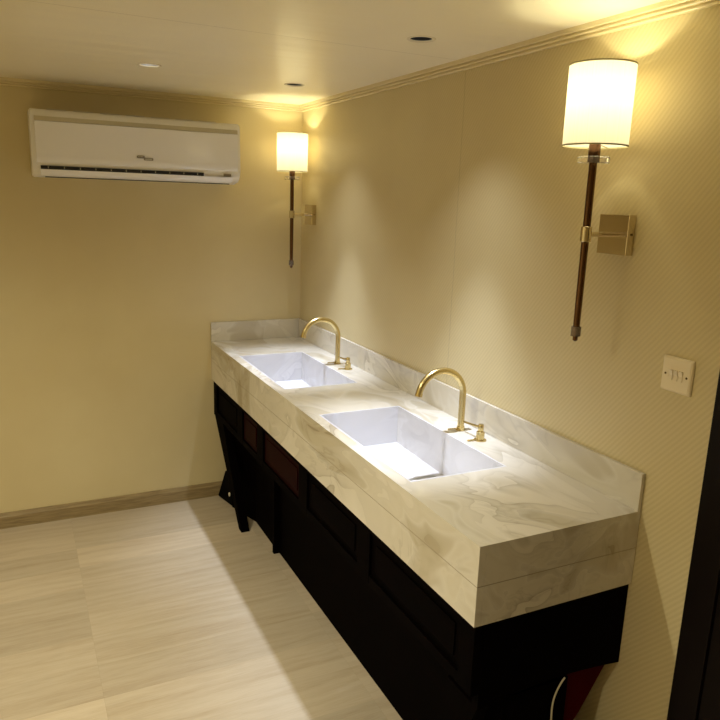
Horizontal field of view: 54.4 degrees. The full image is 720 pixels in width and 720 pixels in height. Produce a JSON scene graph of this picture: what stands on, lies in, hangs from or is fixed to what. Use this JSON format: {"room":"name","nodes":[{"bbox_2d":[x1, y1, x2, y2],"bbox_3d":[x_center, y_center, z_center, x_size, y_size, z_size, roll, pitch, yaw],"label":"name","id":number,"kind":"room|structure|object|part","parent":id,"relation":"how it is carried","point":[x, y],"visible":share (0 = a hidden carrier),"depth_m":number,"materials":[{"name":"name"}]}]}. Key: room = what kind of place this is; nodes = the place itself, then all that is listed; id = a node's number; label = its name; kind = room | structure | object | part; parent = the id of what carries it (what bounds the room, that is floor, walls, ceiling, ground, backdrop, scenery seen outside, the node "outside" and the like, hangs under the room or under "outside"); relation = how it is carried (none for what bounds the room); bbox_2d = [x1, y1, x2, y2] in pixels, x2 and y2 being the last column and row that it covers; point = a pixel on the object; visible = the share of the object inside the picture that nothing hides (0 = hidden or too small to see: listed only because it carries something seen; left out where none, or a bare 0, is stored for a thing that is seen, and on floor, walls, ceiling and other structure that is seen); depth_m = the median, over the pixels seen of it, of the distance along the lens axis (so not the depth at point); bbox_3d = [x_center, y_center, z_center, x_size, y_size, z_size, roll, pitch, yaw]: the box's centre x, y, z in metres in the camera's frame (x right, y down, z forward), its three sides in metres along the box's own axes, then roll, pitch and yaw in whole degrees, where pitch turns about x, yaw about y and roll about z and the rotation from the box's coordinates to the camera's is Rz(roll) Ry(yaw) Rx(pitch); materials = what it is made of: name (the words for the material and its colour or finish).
{"room":"public restroom","nodes":[
{"label":"public restroom","id":0,"kind":"room"},
{"bbox_2d":[0,85,302,512],"bbox_3d":[-1.590,-0.294,3.348,2.950,2.261,0.100,-4,14,-26],"label":"wall","id":1,"kind":"structure","parent":0,"point":[112,292],"depth_m":3.52,"materials":[{"name":"paint"}]},
{"bbox_2d":[0,481,221,528],"bbox_3d":[-1.600,0.782,3.541,2.750,0.078,0.016,-4,14,-26],"label":"baseboard","id":2,"kind":"structure","parent":1,"relation":"attached to","point":[151,498],"depth_m":3.67,"materials":[{"name":"brown wood"}]},
{"bbox_2d":[27,108,239,184],"bbox_3d":[-1.035,-0.984,3.277,0.922,0.288,0.210,-4,14,-26],"label":"air conditioner","id":3,"kind":"object","parent":1,"relation":"attached to","point":[63,143],"visible":1,"depth_m":3.17,"materials":[{"name":"white plastic"}]},
{"bbox_2d":[41,165,203,175],"bbox_3d":[-1.063,-0.860,3.186,0.709,0.016,0.009,-4,14,-26],"label":"outlet","id":4,"kind":"object","parent":3,"relation":"attached to","point":[79,170],"depth_m":3.17,"materials":[{"name":"black"}]},
{"bbox_2d":[46,108,215,122],"bbox_3d":[-1.044,-1.119,3.227,0.740,0.004,0.133,-4,14,-26],"label":"grille","id":5,"kind":"object","parent":3,"relation":"attached to","point":[48,111],"depth_m":3.14,"materials":[{"name":"beige plastic"}]},
{"bbox_3d":[-0.992,-0.967,3.196,0.889,0.178,0.014,-4,14,-26],"label":"panel","id":6,"kind":"part","parent":3,"relation":"part of","materials":[{"name":"white plastic"}]},
{"bbox_2d":[0,77,301,111],"bbox_3d":[-1.530,-1.220,3.074,2.750,0.031,0.032,-4,14,-26],"label":"trim","id":7,"kind":"structure","parent":1,"relation":"attached to","point":[6,81],"depth_m":3.31,"materials":[{"name":"beige paint"}]},
{"bbox_2d":[0,495,401,719],"bbox_3d":[-0.579,1.363,1.513,2.950,0.080,4.900,-4,14,-26],"label":"floor","id":8,"kind":"structure","parent":0,"point":[169,611],"depth_m":2.72,"materials":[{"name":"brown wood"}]},
{"bbox_2d":[219,470,231,504],"bbox_3d":[-0.664,0.698,3.879,0.205,0.150,0.163,-4,14,-26],"label":"box","id":9,"kind":"object","parent":8,"relation":"on","point":[225,491],"visible":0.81,"depth_m":3.87,"materials":[{"name":"black plastic"}]},
{"bbox_2d":[214,382,628,719],"bbox_3d":[-0.048,0.675,2.902,0.494,0.671,2.438,-4,14,-26],"label":"base","id":10,"kind":"object","parent":8,"relation":"on","point":[425,658],"visible":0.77,"depth_m":2.12,"materials":[{"name":"black wood"}]},
{"bbox_3d":[-0.670,0.251,3.587,0.016,0.142,0.390,-4,14,-26],"label":"drawer","id":11,"kind":"part","parent":10,"relation":"part of","materials":[{"name":"brown wood"}]},
{"bbox_3d":[-0.674,0.578,3.675,0.043,0.474,0.494,-4,14,-26],"label":"leg","id":12,"kind":"part","parent":10,"relation":"part of","materials":[{"name":"brown wood"}]},
{"bbox_3d":[-0.499,0.335,3.246,0.016,0.142,0.230,-4,14,-26],"label":"drawer","id":13,"kind":"part","parent":10,"relation":"part of","materials":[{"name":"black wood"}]},
{"bbox_3d":[-0.318,0.424,2.884,0.016,0.142,0.440,-4,14,-26],"label":"drawer","id":14,"kind":"part","parent":10,"relation":"part of","materials":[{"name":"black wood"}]},
{"bbox_3d":[-0.091,0.536,2.430,0.016,0.142,0.440,-4,14,-26],"label":"drawer","id":15,"kind":"part","parent":10,"relation":"part of","materials":[{"name":"brown wood"}]},
{"bbox_3d":[-0.251,0.460,2.748,0.025,0.197,2.438,-4,14,-26],"label":"frame","id":16,"kind":"part","parent":10,"relation":"part of","materials":[{"name":"brown wood"}]},
{"bbox_3d":[0.149,0.654,1.949,0.016,0.142,0.500,-4,14,-26],"label":"drawer","id":17,"kind":"part","parent":10,"relation":"part of","materials":[{"name":"brown wood"}]},
{"bbox_2d":[211,318,644,627],"bbox_3d":[-0.035,0.197,2.787,0.504,0.311,2.446,-4,14,-26],"label":"countertop","id":18,"kind":"structure","parent":10,"relation":"on","point":[529,517],"depth_m":2.08,"materials":[{"name":"stone"}]},
{"bbox_2d":[239,352,356,389],"bbox_3d":[-0.302,0.123,3.221,0.350,0.173,0.665,-4,14,-26],"label":"basin","id":19,"kind":"object","parent":18,"relation":"in","point":[282,370],"depth_m":3.46,"materials":[{"name":"white ceramic"}]},
{"bbox_2d":[301,317,351,369],"bbox_3d":[-0.152,-0.075,3.212,0.209,0.227,0.156,-4,14,-26],"label":"gooseneck faucet","id":20,"kind":"object","parent":18,"relation":"on","point":[332,323],"visible":1,"depth_m":3.25,"materials":[{"name":"gold metal"}]},
{"bbox_3d":[-0.182,-0.089,3.264,0.198,0.225,0.023,-4,14,-26],"label":"spout","id":21,"kind":"part","parent":20,"relation":"part of","materials":[{"name":"gold metal"}]},
{"bbox_3d":[-0.055,0.015,3.218,0.042,0.055,0.042,-4,14,-26],"label":"handle","id":22,"kind":"part","parent":20,"relation":"part of","materials":[{"name":"gold metal"}]},
{"bbox_3d":[-0.256,0.315,2.705,0.020,0.103,2.446,-4,14,-26],"label":"apron panel","id":23,"kind":"part","parent":18,"relation":"part of","materials":[{"name":"stone"}]},
{"bbox_3d":[-0.253,0.223,2.684,0.020,0.083,2.446,-4,14,-26],"label":"apron panel","id":24,"kind":"part","parent":18,"relation":"part of","materials":[{"name":"stone"}]},
{"bbox_2d":[320,406,506,481],"bbox_3d":[0.142,0.342,2.332,0.350,0.173,0.684,-4,14,-26],"label":"basin","id":25,"kind":"object","parent":18,"relation":"in","point":[410,446],"depth_m":2.50,"materials":[{"name":"white ceramic"}]},
{"bbox_2d":[415,367,485,441],"bbox_3d":[0.301,0.148,2.305,0.209,0.227,0.153,-4,14,-26],"label":"gooseneck faucet","id":26,"kind":"object","parent":18,"relation":"on","point":[480,433],"visible":1,"depth_m":2.34,"materials":[{"name":"gold metal"}]},
{"bbox_3d":[0.272,0.135,2.356,0.198,0.225,0.023,-4,14,-26],"label":"spout","id":27,"kind":"part","parent":26,"relation":"part of","materials":[{"name":"gold metal"}]},
{"bbox_3d":[0.374,0.215,2.353,0.008,0.015,0.087,-5,15,-28],"label":"lever","id":28,"kind":"part","parent":26,"relation":"part of","materials":[{"name":"gold metal"}]},
{"bbox_3d":[0.398,0.238,2.312,0.042,0.055,0.042,-4,14,-26],"label":"handle","id":29,"kind":"part","parent":26,"relation":"part of","materials":[{"name":"gold metal"}]},
{"bbox_3d":[0.501,0.559,1.755,0.484,0.103,0.020,-4,14,-26],"label":"panel","id":30,"kind":"part","parent":18,"relation":"part of","materials":[{"name":"stone"}]},
{"bbox_3d":[0.504,0.466,1.734,0.484,0.083,0.020,-4,14,-26],"label":"panel","id":31,"kind":"part","parent":18,"relation":"part of","materials":[{"name":"stone"}]},
{"bbox_3d":[0.252,1.045,1.876,0.039,0.429,0.215,-4,14,-26],"label":"leg","id":32,"kind":"part","parent":10,"relation":"part of","materials":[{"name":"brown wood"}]},
{"bbox_3d":[0.497,0.725,1.806,0.470,0.242,0.024,-4,14,-26],"label":"panel","id":33,"kind":"part","parent":10,"relation":"part of","materials":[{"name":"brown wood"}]},
{"bbox_2d":[550,677,564,719],"bbox_3d":[0.500,1.058,1.835,0.041,0.437,0.138,8,14,26],"label":"power cord","id":34,"kind":"object","parent":10,"relation":"hanging from","point":[563,679],"visible":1,"depth_m":1.84,"materials":[{"name":"beige plastic"}]},
{"bbox_2d":[0,0,665,104],"bbox_3d":[-0.510,-0.733,1.032,2.750,0.001,4.700,-4,14,-26],"label":"ceiling","id":35,"kind":"structure","parent":0,"point":[233,49],"depth_m":2.12,"materials":[{"name":"white paint"}]},
{"bbox_2d":[137,63,160,67],"bbox_3d":[-0.792,-1.119,2.636,0.088,0.023,0.088,-4,14,-26],"label":"recessed light","id":36,"kind":"object","parent":35,"relation":"in","point":[150,65],"visible":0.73,"depth_m":2.66,"materials":[{"name":"beige"}]},
{"bbox_2d":[284,83,304,86],"bbox_3d":[-0.279,-1.202,2.983,0.088,0.063,0.088,-4,14,-26],"label":"recessed light","id":37,"kind":"object","parent":35,"relation":"in","point":[285,84],"visible":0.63,"depth_m":3.01,"materials":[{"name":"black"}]},
{"bbox_2d":[406,36,435,42],"bbox_3d":[0.182,-0.975,2.061,0.088,0.063,0.088,-4,14,-26],"label":"recessed light","id":38,"kind":"object","parent":35,"relation":"in","point":[417,39],"visible":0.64,"depth_m":2.09,"materials":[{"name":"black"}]},
{"bbox_2d":[300,5,719,719],"bbox_3d":[0.740,0.123,1.868,0.100,2.261,4.700,-4,14,-26],"label":"wall","id":39,"kind":"structure","parent":0,"point":[450,208],"depth_m":2.03,"materials":[{"name":"paint"}]},
{"bbox_2d":[277,132,315,267],"bbox_3d":[-0.333,-0.813,3.607,0.194,0.675,0.158,-4,14,-26],"label":"wall sconce","id":40,"kind":"object","parent":39,"relation":"attached to","point":[292,147],"visible":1,"depth_m":3.50,"materials":[{"name":"white fabric"}]},
{"bbox_3d":[-0.353,-0.707,3.623,0.020,0.434,0.020,-4,14,-26],"label":"post","id":41,"kind":"part","parent":40,"relation":"part of","materials":[{"name":"brown wood"}]},
{"bbox_3d":[-0.342,-1.049,3.544,0.156,0.185,0.156,-4,14,-26],"label":"lamp shade","id":42,"kind":"part","parent":40,"relation":"part of","materials":[{"name":"fabric"}]},
{"bbox_3d":[-0.305,-0.755,3.635,0.079,0.012,0.012,-4,14,-26],"label":"arm","id":43,"kind":"part","parent":40,"relation":"part of","materials":[{"name":"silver metal"}]},
{"bbox_3d":[-0.259,-0.758,3.657,0.025,0.101,0.100,-4,14,-26],"label":"plate","id":44,"kind":"part","parent":40,"relation":"part of","materials":[{"name":"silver metal"}]},
{"bbox_2d":[298,318,644,510],"bbox_3d":[0.190,0.079,2.870,0.011,0.103,2.446,-4,14,-26],"label":"backsplash","id":45,"kind":"structure","parent":39,"relation":"attached to","point":[622,483],"depth_m":2.26,"materials":[{"name":"stone"}]},
{"bbox_2d":[299,0,719,111],"bbox_3d":[0.712,-0.812,1.623,0.032,0.031,4.700,-4,14,-26],"label":"trim","id":46,"kind":"structure","parent":39,"relation":"attached to","point":[666,9],"depth_m":2.01,"materials":[{"name":"beige paint"}]},
{"bbox_2d":[562,58,637,340],"bbox_3d":[0.588,-0.380,1.761,0.194,0.675,0.158,-4,14,-26],"label":"wall sconce","id":47,"kind":"object","parent":39,"relation":"attached to","point":[600,91],"visible":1,"depth_m":1.66,"materials":[{"name":"white fabric"}]},
{"bbox_3d":[0.568,-0.274,1.777,0.020,0.434,0.020,-4,14,-26],"label":"post","id":48,"kind":"part","parent":47,"relation":"part of","materials":[{"name":"brown wood"}]},
{"bbox_3d":[0.580,-0.615,1.699,0.156,0.185,0.156,-4,14,-26],"label":"lamp shade","id":49,"kind":"part","parent":47,"relation":"part of","materials":[{"name":"fabric"}]},
{"bbox_3d":[0.616,-0.321,1.789,0.079,0.012,0.012,-4,14,-26],"label":"arm","id":50,"kind":"part","parent":47,"relation":"part of","materials":[{"name":"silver metal"}]},
{"bbox_3d":[0.662,-0.325,1.812,0.025,0.101,0.100,-4,14,-26],"label":"plate","id":51,"kind":"part","parent":47,"relation":"part of","materials":[{"name":"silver metal"}]},
{"bbox_2d":[660,354,695,396],"bbox_3d":[0.759,0.037,1.681,0.014,0.086,0.086,-4,14,-26],"label":"light switch","id":52,"kind":"object","parent":39,"relation":"attached to","point":[677,373],"visible":1,"depth_m":1.67,"materials":[{"name":"beige plastic"}]},
{"bbox_2d":[667,371,719,719],"bbox_3d":[0.993,0.388,1.204,0.056,2.060,0.950,-4,14,-26],"label":"door","id":53,"kind":"structure","parent":39,"relation":"in","point":[695,690],"depth_m":1.64,"materials":[{"name":"black wood"}]}
]}

